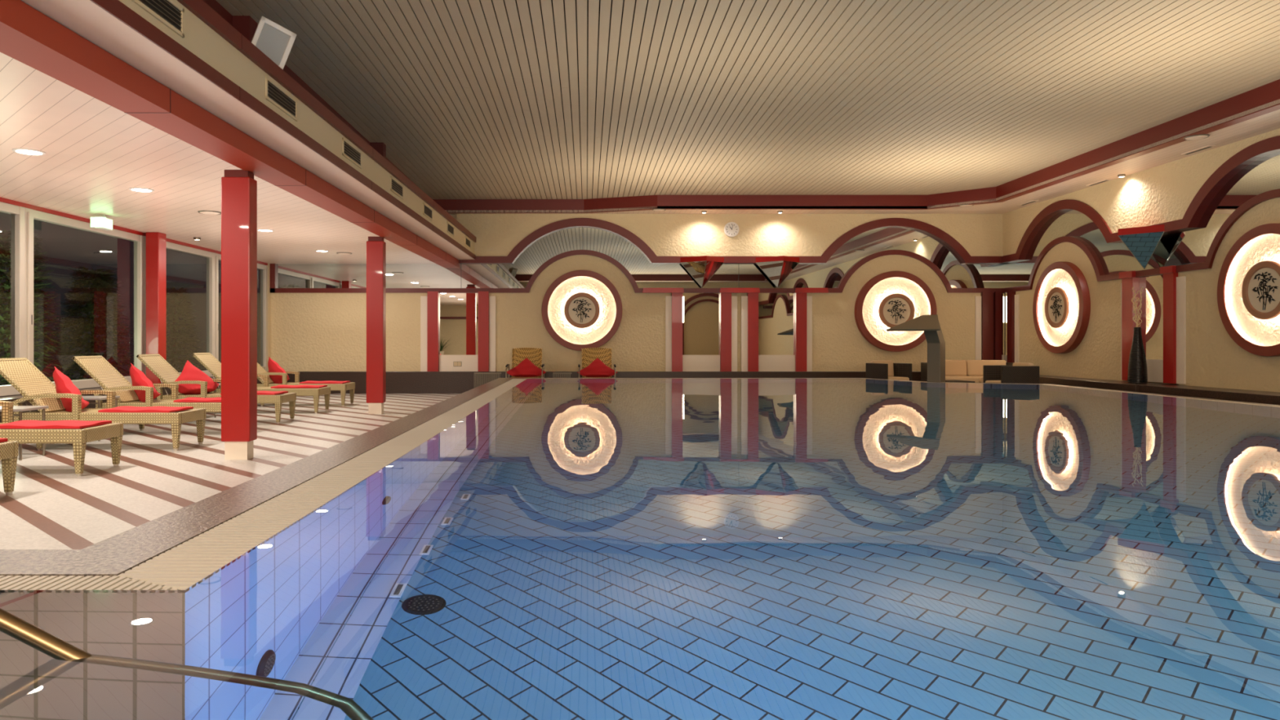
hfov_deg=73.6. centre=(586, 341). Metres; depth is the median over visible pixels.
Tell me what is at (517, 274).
mirror
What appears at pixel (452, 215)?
wall
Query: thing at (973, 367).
cushion
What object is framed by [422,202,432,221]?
ventilation grille
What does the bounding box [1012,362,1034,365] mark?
cushion
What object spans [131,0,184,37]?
ventilation grille
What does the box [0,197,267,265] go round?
trim
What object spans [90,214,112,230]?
exit sign
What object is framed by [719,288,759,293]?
trim
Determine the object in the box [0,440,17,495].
sun lounger
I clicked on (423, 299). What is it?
trim
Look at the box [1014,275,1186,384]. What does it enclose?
trim
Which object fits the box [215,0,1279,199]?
ceiling
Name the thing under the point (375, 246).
column
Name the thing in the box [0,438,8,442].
folded towel
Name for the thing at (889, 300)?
wall lamp
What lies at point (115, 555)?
rim
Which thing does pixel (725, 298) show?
pilaster
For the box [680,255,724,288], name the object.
pyramid
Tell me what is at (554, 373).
radiator grille
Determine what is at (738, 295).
trim
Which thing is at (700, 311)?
mirror
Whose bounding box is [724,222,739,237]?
wall clock
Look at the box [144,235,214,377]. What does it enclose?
window
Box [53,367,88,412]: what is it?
cushion
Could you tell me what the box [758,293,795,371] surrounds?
mirror
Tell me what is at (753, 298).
pilaster
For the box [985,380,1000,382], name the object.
seat cushion
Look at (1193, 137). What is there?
ceiling light
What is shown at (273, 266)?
trim
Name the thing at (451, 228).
ventilation grille
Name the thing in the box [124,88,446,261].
trim
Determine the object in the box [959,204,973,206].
ceiling speaker
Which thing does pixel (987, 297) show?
pilaster
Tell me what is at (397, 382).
wall
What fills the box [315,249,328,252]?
recessed light
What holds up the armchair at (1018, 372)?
on the floor
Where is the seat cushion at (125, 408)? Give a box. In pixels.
[97,405,193,412]
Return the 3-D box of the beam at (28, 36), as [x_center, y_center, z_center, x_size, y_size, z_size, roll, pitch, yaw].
[-3.038,-1.683,8.000,0.315,0.165,21.006,0,0,1]
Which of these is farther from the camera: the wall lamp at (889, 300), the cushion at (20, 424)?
the wall lamp at (889, 300)
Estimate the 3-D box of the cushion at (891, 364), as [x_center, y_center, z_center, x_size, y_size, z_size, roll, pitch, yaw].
[5.919,0.536,17.099,0.488,0.336,0.136,0,0,-17]
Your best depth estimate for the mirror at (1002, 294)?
18.48 m
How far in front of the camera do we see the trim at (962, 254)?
18.35 m
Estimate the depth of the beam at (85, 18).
6.08 m
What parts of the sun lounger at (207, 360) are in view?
backrest frame, backrest, armrest, seat frame, seat, leg, leg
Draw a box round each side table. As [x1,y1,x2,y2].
[0,405,48,460]
[82,395,119,441]
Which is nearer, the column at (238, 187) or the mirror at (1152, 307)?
the column at (238, 187)
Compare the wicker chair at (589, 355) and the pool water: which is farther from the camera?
the wicker chair at (589, 355)
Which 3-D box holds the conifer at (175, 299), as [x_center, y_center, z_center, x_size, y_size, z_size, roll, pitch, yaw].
[-8.607,0.073,17.826,1.678,2.454,1.710,0,0,0]
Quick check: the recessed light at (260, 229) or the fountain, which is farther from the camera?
the fountain
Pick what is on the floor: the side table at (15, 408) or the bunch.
the side table at (15, 408)
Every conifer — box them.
[0,228,79,385]
[41,266,133,380]
[166,286,206,372]
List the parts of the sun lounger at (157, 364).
backrest frame, backrest, armrest, armrest, seat frame, seat, leg, leg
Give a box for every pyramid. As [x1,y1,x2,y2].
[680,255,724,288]
[755,255,799,288]
[1117,224,1164,269]
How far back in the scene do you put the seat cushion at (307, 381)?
14.62 m
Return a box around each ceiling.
[0,52,435,263]
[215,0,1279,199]
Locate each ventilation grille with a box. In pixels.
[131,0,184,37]
[265,75,297,121]
[342,137,362,168]
[390,176,404,199]
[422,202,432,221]
[447,221,454,236]
[465,235,471,248]
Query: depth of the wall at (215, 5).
9.80 m
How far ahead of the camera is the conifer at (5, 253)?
12.57 m
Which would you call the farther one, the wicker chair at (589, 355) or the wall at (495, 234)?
the wall at (495, 234)
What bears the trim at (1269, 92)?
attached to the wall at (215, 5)
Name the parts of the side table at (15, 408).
leg, leg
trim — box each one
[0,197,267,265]
[90,0,475,259]
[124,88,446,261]
[177,0,475,242]
[236,34,434,231]
[270,263,276,293]
[271,249,1003,293]
[420,296,495,371]
[432,79,1279,213]
[458,217,1006,263]
[642,288,684,293]
[665,296,812,371]
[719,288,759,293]
[736,293,741,371]
[794,288,828,293]
[859,377,1279,407]
[974,296,981,359]
[1000,135,1279,263]
[1003,188,1279,293]
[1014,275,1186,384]
[1119,271,1135,278]
[1160,265,1176,274]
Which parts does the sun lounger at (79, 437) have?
armrest, seat, seat frame, leg, leg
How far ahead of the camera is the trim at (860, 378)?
11.65 m
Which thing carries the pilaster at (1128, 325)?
attached to the wall
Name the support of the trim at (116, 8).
attached to the wall at (310, 331)
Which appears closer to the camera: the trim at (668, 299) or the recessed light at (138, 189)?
the recessed light at (138, 189)
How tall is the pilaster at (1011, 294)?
1.725 m
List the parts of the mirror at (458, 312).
panel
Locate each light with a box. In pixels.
[12,147,45,155]
[128,187,154,191]
[193,236,200,239]
[257,228,274,231]
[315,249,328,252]
[1117,173,1125,177]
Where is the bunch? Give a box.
[1131,286,1142,327]
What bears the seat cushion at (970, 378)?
on the sofa
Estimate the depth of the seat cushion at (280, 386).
13.21 m
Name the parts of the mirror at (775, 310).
panel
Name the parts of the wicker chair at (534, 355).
frame, seat, backrest, frame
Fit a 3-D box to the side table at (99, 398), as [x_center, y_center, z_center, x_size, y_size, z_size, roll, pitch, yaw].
[-5.600,0.860,9.640,0.440,0.480,0.400,0,0,0]
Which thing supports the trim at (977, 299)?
attached to the wall at (310, 331)
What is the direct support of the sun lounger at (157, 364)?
on the floor
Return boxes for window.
[0,201,25,396]
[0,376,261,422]
[25,207,144,389]
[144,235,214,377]
[214,253,267,371]
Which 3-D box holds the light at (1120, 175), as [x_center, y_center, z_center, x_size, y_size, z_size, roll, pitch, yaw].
[8.820,-2.740,14.070,0.110,0.040,0.110,0,0,0]
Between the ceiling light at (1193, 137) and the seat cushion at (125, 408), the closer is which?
the seat cushion at (125, 408)
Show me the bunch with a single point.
(1135, 307)
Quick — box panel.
[118,0,475,254]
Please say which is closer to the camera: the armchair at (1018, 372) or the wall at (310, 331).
the armchair at (1018, 372)
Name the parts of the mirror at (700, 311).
panel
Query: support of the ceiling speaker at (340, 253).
attached to the ceiling at (95, 151)
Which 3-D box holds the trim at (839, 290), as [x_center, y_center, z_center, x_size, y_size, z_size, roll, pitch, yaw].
[1.120,-1.528,18.450,15.900,0.927,0.100,0,0,0]
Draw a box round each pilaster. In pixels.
[426,291,439,371]
[478,291,488,371]
[671,293,682,371]
[720,293,731,371]
[746,293,758,371]
[794,293,806,371]
[981,291,993,359]
[993,291,1001,359]
[1007,289,1015,362]
[1121,276,1139,380]
[1163,272,1177,383]
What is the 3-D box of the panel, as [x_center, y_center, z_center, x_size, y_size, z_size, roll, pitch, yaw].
[-2.563,-1.985,8.000,0.045,0.330,21.002,0,0,1]
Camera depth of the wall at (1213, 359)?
12.77 m
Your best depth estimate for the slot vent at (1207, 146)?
12.24 m
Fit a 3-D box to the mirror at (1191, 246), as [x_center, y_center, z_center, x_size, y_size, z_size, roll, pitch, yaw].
[9.068,-1.834,7.999,0.001,1.426,20.978,0,0,0]
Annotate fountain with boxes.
[886,314,945,382]
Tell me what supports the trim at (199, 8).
attached to the wall at (495, 234)
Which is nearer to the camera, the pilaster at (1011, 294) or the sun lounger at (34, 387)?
the sun lounger at (34, 387)
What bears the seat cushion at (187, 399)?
on the sun lounger at (97, 367)
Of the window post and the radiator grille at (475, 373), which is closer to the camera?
the window post
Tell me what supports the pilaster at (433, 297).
attached to the wall at (452, 215)
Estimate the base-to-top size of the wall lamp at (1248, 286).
1.736 m
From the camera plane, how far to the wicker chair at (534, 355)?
17.88 m
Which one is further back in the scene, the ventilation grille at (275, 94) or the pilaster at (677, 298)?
the pilaster at (677, 298)
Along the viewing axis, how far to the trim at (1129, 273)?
14.07 m
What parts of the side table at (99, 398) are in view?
leg, leg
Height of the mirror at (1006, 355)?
1.725 m
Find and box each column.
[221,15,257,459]
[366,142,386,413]
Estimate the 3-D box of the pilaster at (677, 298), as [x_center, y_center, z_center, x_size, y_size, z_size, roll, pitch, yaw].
[1.950,-0.228,18.435,0.231,1.725,0.130,0,0,0]
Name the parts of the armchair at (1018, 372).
arm, arm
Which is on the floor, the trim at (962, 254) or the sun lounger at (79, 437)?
the sun lounger at (79, 437)
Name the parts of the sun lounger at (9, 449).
seat frame, leg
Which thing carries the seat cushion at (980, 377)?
on the sofa
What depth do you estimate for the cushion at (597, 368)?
17.35 m
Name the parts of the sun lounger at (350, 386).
backrest frame, backrest, armrest, armrest, seat frame, leg, leg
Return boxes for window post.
[146,231,166,383]
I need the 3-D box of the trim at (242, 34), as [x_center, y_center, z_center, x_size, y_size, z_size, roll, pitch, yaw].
[-2.536,-2.014,9.929,0.112,0.485,7.360,0,0,1]
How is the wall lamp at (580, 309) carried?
attached to the wall at (310, 331)
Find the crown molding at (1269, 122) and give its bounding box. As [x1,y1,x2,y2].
[444,98,1279,214]
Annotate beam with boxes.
[0,0,459,267]
[20,0,474,259]
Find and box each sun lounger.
[0,357,206,450]
[0,400,123,476]
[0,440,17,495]
[71,355,221,430]
[136,354,296,423]
[191,352,330,413]
[257,362,355,406]
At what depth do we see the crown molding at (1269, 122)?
15.23 m
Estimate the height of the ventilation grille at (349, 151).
0.180 m
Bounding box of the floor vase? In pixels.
[1127,327,1147,382]
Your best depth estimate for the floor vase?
13.52 m
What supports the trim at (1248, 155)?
attached to the wall at (1162, 193)
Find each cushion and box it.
[0,420,111,428]
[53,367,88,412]
[129,363,160,402]
[175,360,219,395]
[267,356,289,383]
[506,358,546,377]
[577,357,617,377]
[870,360,893,376]
[888,376,909,380]
[925,360,966,375]
[945,375,979,382]
[965,360,1005,376]
[969,375,982,382]
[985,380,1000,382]
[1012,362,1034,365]
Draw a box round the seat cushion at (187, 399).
[173,397,221,402]
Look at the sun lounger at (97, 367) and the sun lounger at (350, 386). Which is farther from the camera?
the sun lounger at (350, 386)
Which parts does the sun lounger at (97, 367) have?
backrest frame, backrest, armrest, leg, seat, seat frame, armrest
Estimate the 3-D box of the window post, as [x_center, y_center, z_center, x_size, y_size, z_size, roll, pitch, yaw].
[-6.680,-0.525,13.240,0.200,2.330,0.240,0,0,0]
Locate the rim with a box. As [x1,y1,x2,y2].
[0,377,1279,577]
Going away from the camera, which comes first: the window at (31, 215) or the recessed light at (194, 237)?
the window at (31, 215)
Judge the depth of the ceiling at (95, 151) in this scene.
8.90 m
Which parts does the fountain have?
spout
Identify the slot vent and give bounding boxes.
[1018,200,1038,205]
[1086,179,1111,186]
[1181,145,1216,155]
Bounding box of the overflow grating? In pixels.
[0,378,526,590]
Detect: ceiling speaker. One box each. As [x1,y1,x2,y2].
[198,210,221,214]
[336,252,351,254]
[652,208,666,211]
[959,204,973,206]
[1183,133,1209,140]
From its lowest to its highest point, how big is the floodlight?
0.543 m
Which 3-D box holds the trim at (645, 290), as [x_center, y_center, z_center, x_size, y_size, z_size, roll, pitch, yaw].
[1.650,-1.113,18.370,0.900,0.105,0.060,0,0,0]
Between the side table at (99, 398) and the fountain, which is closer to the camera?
the side table at (99, 398)
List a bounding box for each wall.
[0,262,271,396]
[202,0,417,186]
[259,214,1005,365]
[266,371,1279,404]
[271,254,981,371]
[456,213,1002,256]
[1002,128,1279,256]
[1015,197,1279,392]
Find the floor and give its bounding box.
[0,393,460,549]
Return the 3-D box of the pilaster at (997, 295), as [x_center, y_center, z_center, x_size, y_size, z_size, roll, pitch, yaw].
[8.870,-0.228,18.435,0.140,1.725,0.130,0,0,0]
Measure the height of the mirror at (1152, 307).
1.725 m
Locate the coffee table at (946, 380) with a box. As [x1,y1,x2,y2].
[924,379,974,382]
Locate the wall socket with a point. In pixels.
(455, 363)
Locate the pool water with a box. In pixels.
[0,378,1279,719]
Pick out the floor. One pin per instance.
(49, 507)
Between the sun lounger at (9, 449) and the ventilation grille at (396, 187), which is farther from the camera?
the ventilation grille at (396, 187)
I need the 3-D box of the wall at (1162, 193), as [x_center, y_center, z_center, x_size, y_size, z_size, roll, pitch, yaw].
[9.020,-2.303,7.999,0.120,0.915,20.978,0,0,0]
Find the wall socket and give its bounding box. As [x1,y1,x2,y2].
[453,361,461,366]
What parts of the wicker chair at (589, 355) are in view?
backrest, seat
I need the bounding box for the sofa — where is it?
[920,360,1013,382]
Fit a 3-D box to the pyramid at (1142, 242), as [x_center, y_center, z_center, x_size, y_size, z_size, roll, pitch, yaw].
[8.731,-1.488,13.660,0.409,0.653,0.947,0,0,0]
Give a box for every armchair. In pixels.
[866,360,911,380]
[982,362,1039,383]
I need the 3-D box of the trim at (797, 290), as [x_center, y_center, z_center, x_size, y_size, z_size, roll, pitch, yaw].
[4.840,-1.113,18.370,0.720,0.105,0.060,0,0,0]
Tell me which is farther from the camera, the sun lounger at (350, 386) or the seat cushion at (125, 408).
the sun lounger at (350, 386)
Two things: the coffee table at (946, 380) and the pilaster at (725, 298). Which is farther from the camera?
the pilaster at (725, 298)
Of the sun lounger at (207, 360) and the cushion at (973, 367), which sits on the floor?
the sun lounger at (207, 360)
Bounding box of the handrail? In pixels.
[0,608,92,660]
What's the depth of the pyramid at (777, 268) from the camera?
18.22 m
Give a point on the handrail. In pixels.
(11, 624)
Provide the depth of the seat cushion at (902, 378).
16.62 m
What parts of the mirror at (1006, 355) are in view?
panel, mirror pane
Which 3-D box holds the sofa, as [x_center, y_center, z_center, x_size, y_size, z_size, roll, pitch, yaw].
[7.780,0.734,17.245,1.750,0.732,0.810,0,0,1]
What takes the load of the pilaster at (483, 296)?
attached to the wall at (452, 215)
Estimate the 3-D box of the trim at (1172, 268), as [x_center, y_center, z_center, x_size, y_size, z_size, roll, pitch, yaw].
[8.950,-1.113,13.140,0.060,0.105,0.280,0,0,0]
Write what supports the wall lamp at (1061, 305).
attached to the wall at (1213, 359)
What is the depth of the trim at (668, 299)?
18.41 m
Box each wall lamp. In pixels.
[541,270,622,351]
[854,271,937,351]
[1032,262,1090,353]
[1217,223,1279,356]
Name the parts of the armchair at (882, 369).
arm, arm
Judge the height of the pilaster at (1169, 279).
1.725 m
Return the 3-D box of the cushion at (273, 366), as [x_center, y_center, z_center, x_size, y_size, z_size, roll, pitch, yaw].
[-5.398,0.499,14.953,0.751,0.493,0.345,0,0,27]
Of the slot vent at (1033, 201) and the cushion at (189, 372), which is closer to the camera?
the cushion at (189, 372)
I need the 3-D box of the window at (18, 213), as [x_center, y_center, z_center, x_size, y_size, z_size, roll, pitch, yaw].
[-6.883,-0.502,8.825,0.135,2.275,3.150,0,0,0]
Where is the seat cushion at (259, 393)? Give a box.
[220,391,288,395]
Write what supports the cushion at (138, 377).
on the sun lounger at (97, 367)
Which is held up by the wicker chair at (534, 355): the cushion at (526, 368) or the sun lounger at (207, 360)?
the cushion at (526, 368)
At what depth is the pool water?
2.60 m
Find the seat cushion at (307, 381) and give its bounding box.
[299,380,350,383]
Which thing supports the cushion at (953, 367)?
on the sofa
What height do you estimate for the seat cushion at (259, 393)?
0.037 m
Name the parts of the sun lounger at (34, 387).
backrest frame, backrest, leg, armrest, armrest, seat frame, seat, leg, leg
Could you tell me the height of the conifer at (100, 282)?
2.655 m
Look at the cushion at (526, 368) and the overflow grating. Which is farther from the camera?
the cushion at (526, 368)
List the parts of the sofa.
arm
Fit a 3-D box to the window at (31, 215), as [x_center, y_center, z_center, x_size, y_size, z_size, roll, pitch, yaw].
[-6.883,-0.502,11.800,0.135,2.275,2.800,0,0,0]
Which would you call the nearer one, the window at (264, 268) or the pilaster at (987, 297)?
the window at (264, 268)
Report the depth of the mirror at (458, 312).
18.48 m
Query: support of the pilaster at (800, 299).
attached to the wall at (452, 215)
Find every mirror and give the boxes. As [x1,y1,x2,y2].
[276,226,1004,288]
[439,293,478,371]
[682,293,719,371]
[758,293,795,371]
[1001,293,1004,359]
[1004,151,1279,288]
[1004,292,1007,362]
[1139,274,1163,382]
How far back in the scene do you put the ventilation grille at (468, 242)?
17.43 m
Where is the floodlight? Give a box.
[251,16,296,70]
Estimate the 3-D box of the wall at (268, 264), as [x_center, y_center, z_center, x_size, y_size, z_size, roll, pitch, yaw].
[-6.910,-0.195,8.000,0.160,2.990,21.000,0,0,0]
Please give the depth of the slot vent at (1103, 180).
14.72 m
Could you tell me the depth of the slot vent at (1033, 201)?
16.85 m
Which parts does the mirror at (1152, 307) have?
panel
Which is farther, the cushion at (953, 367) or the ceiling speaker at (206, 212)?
the cushion at (953, 367)
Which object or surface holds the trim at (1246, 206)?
attached to the wall at (1213, 359)
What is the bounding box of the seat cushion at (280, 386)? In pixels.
[271,384,327,388]
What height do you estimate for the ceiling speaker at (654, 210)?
0.022 m
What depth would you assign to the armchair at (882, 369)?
16.86 m
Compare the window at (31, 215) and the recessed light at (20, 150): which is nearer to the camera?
the recessed light at (20, 150)
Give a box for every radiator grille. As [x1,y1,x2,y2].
[474,372,501,387]
[552,372,571,377]

